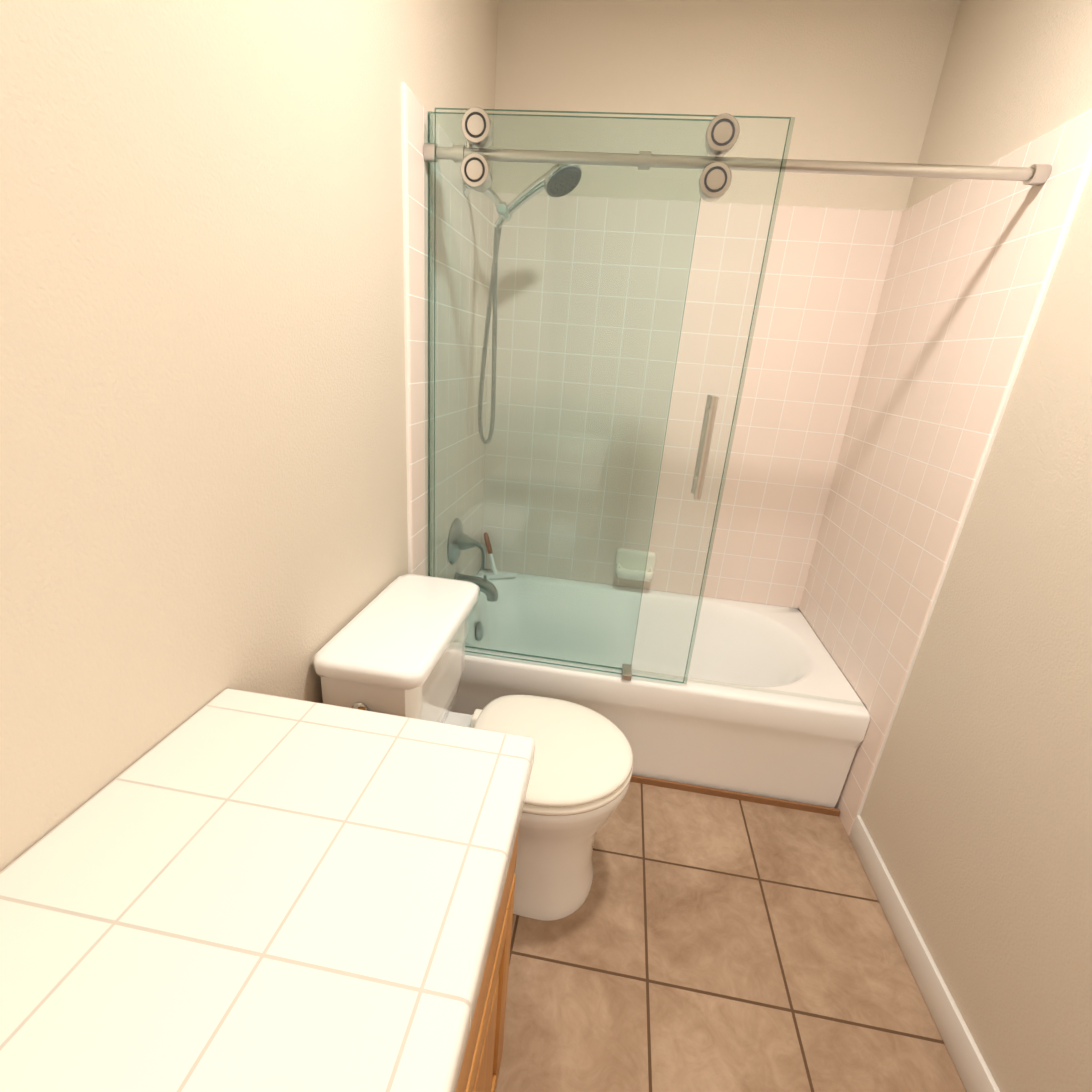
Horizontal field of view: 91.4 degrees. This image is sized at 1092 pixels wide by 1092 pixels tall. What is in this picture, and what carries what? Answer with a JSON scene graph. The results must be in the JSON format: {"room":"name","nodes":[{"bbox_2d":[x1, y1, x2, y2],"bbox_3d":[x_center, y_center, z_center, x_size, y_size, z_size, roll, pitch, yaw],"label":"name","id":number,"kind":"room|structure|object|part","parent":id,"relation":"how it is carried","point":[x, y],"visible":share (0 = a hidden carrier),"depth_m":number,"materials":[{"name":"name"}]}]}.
{"room":"bathroom","nodes":[
{"label":"bathroom","id":0,"kind":"room"},
{"bbox_2d":[0,0,497,871],"bbox_3d":[-0.548,-0.157,0.672,0.120,2.450,3.520,7,20,6],"label":"wall","id":1,"kind":"structure","parent":0,"point":[202,426],"depth_m":0.71,"materials":[{"name":"paint"}]},
{"bbox_2d":[401,82,425,575],"bbox_3d":[-0.378,-0.166,1.562,0.012,1.890,0.120,7,20,6],"label":"wall tile","id":2,"kind":"structure","parent":1,"relation":"attached to","point":[413,176],"depth_m":1.39,"materials":[{"name":"white tile"}]},
{"bbox_2d":[425,109,493,578],"bbox_3d":[-0.303,-0.485,1.883,0.012,1.498,0.708,7,20,6],"label":"wall tile","id":3,"kind":"structure","parent":1,"relation":"attached to","point":[472,298],"depth_m":1.76,"materials":[{"name":"white tile"}]},
{"bbox_2d":[447,518,485,568],"bbox_3d":[-0.280,-0.008,1.982,0.124,0.178,0.172,7,20,6],"label":"tub valve","id":4,"kind":"object","parent":3,"relation":"attached to","point":[458,548],"depth_m":1.96,"materials":[{"name":"silver metal"}]},
{"bbox_2d":[454,572,497,601],"bbox_3d":[-0.267,0.154,2.064,0.170,0.099,0.068,7,20,6],"label":"tub spout","id":5,"kind":"object","parent":3,"relation":"attached to","point":[488,593],"depth_m":2.04,"materials":[{"name":"silver metal"}]},
{"bbox_2d":[463,164,581,443],"bbox_3d":[-0.101,-0.749,1.732,0.358,0.856,0.116,7,20,6],"label":"shower head","id":6,"kind":"object","parent":3,"relation":"attached to","point":[541,186],"depth_m":1.65},
{"bbox_2d":[479,0,959,610],"bbox_3d":[0.469,-0.618,2.172,1.440,2.450,0.120,7,20,6],"label":"wall","id":7,"kind":"structure","parent":0,"point":[847,80],"depth_m":1.77,"materials":[{"name":"paint"}]},
{"bbox_2d":[482,193,902,607],"bbox_3d":[0.453,-0.518,2.139,1.440,1.498,0.012,7,20,6],"label":"wall tile","id":8,"kind":"structure","parent":7,"relation":"attached to","point":[822,281],"depth_m":2.08,"materials":[{"name":"white tile"}]},
{"bbox_2d":[614,548,655,581],"bbox_3d":[0.385,0.089,2.304,0.172,0.118,0.092,7,20,6],"label":"soap dish","id":9,"kind":"object","parent":8,"relation":"attached to","point":[649,564],"depth_m":2.32,"materials":[{"name":"ceramic"}]},
{"bbox_2d":[495,782,966,1091],"bbox_3d":[0.131,1.103,1.021,1.740,0.050,3.550,7,20,6],"label":"floor","id":10,"kind":"structure","parent":0,"point":[696,942],"depth_m":1.26,"materials":[{"name":"tile"}]},
{"bbox_2d":[312,574,632,920],"bbox_3d":[-0.131,0.538,1.368,0.698,0.738,0.493,7,20,6],"label":"toilet","id":11,"kind":"object","parent":10,"relation":"on","point":[396,646],"visible":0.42,"depth_m":1.27,"materials":[{"name":"white ceramic"}]},
{"bbox_3d":[-0.353,0.345,1.343,0.206,0.310,0.451,7,20,6],"label":"tank","id":12,"kind":"part","parent":11,"relation":"part of","materials":[{"name":"white ceramic"}]},
{"bbox_3d":[-0.331,0.181,1.282,0.240,0.040,0.479,7,20,6],"label":"tank lid","id":13,"kind":"part","parent":11,"relation":"part of","materials":[{"name":"white ceramic"}]},
{"bbox_3d":[0.012,0.499,1.339,0.414,0.028,0.382,7,20,6],"label":"seat lid","id":14,"kind":"part","parent":11,"relation":"part of","materials":[{"name":"plastic"}]},
{"bbox_2d":[460,844,517,1091],"bbox_3d":[-0.416,0.917,0.227,0.492,0.758,1.788,7,20,6],"label":"bathroom vanity","id":15,"kind":"object","parent":10,"relation":"on","point":[484,1063],"depth_m":0.77,"materials":[{"name":"brown wood"}]},
{"bbox_2d":[0,688,534,1091],"bbox_3d":[-0.387,0.554,0.046,0.504,0.050,1.695,7,20,6],"label":"countertop","id":16,"kind":"structure","parent":15,"relation":"on","point":[280,894],"depth_m":0.53,"materials":[{"name":"white tile"}]},
{"bbox_3d":[-0.106,0.819,0.718,0.012,0.358,0.348,7,20,6],"label":"door panel","id":17,"kind":"part","parent":15,"relation":"part of","materials":[{"name":"brown wood"}]},
{"bbox_2d":[450,569,869,807],"bbox_3d":[0.329,0.491,2.110,1.414,0.390,0.757,7,20,6],"label":"bathtub","id":18,"kind":"object","parent":10,"relation":"on","point":[782,745],"visible":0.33,"depth_m":1.78,"materials":[{"name":"ceramic"}]},
{"bbox_2d":[474,532,516,578],"bbox_3d":[-0.215,0.052,2.349,0.178,0.187,0.127,7,20,6],"label":"squeegee","id":19,"kind":"object","parent":18,"relation":"on","point":[493,575],"depth_m":2.36,"materials":[{"name":"white plastic"}]},
{"bbox_2d":[630,775,840,816],"bbox_3d":[0.263,0.788,1.818,1.406,0.022,0.010,7,20,6],"label":"baseboard","id":20,"kind":"structure","parent":18,"relation":"attached to","point":[740,796],"depth_m":1.77,"materials":[{"name":"brown wood"}]},
{"bbox_2d":[423,107,1051,706],"bbox_3d":[0.346,-0.277,1.455,1.415,1.492,0.098,7,20,6],"label":"glass shower door","id":21,"kind":"structure","parent":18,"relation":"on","point":[717,165],"depth_m":1.37,"materials":[{"name":"clear glass"}]},
{"bbox_3d":[0.084,-0.308,1.479,0.820,1.476,0.008,7,20,6],"label":"door glass","id":22,"kind":"part","parent":21,"relation":"part of","materials":[{"name":"clear glass"}]},
{"bbox_3d":[0.427,-0.267,1.440,0.019,0.270,0.087,7,20,6],"label":"door handle","id":23,"kind":"part","parent":21,"relation":"part of","materials":[{"name":"silver metal"}]},
{"bbox_2d":[800,0,1091,1091],"bbox_3d":[0.991,0.028,0.496,0.120,2.450,3.520,7,20,6],"label":"wall","id":24,"kind":"structure","parent":0,"point":[976,814],"depth_m":1.12,"materials":[{"name":"paint"}]},
{"bbox_2d":[849,815,999,1091],"bbox_3d":[0.776,1.267,0.501,0.012,0.090,2.459,7,20,6],"label":"baseboard","id":25,"kind":"structure","parent":24,"relation":"attached to","point":[973,1071],"depth_m":1.25,"materials":[{"name":"white paint"}]},
{"bbox_2d":[799,125,1061,706],"bbox_3d":[1.105,-0.316,1.722,0.012,1.498,0.708,7,20,6],"label":"wall tile","id":26,"kind":"structure","parent":24,"relation":"attached to","point":[955,251],"depth_m":1.61,"materials":[{"name":"white tile"}]},
{"bbox_2d":[835,109,1091,834],"bbox_3d":[1.030,0.003,1.401,0.012,1.890,0.120,7,20,6],"label":"tile","id":27,"kind":"structure","parent":24,"relation":"attached to","point":[1056,204],"depth_m":1.29,"materials":[{"name":"white tile"}]}
]}

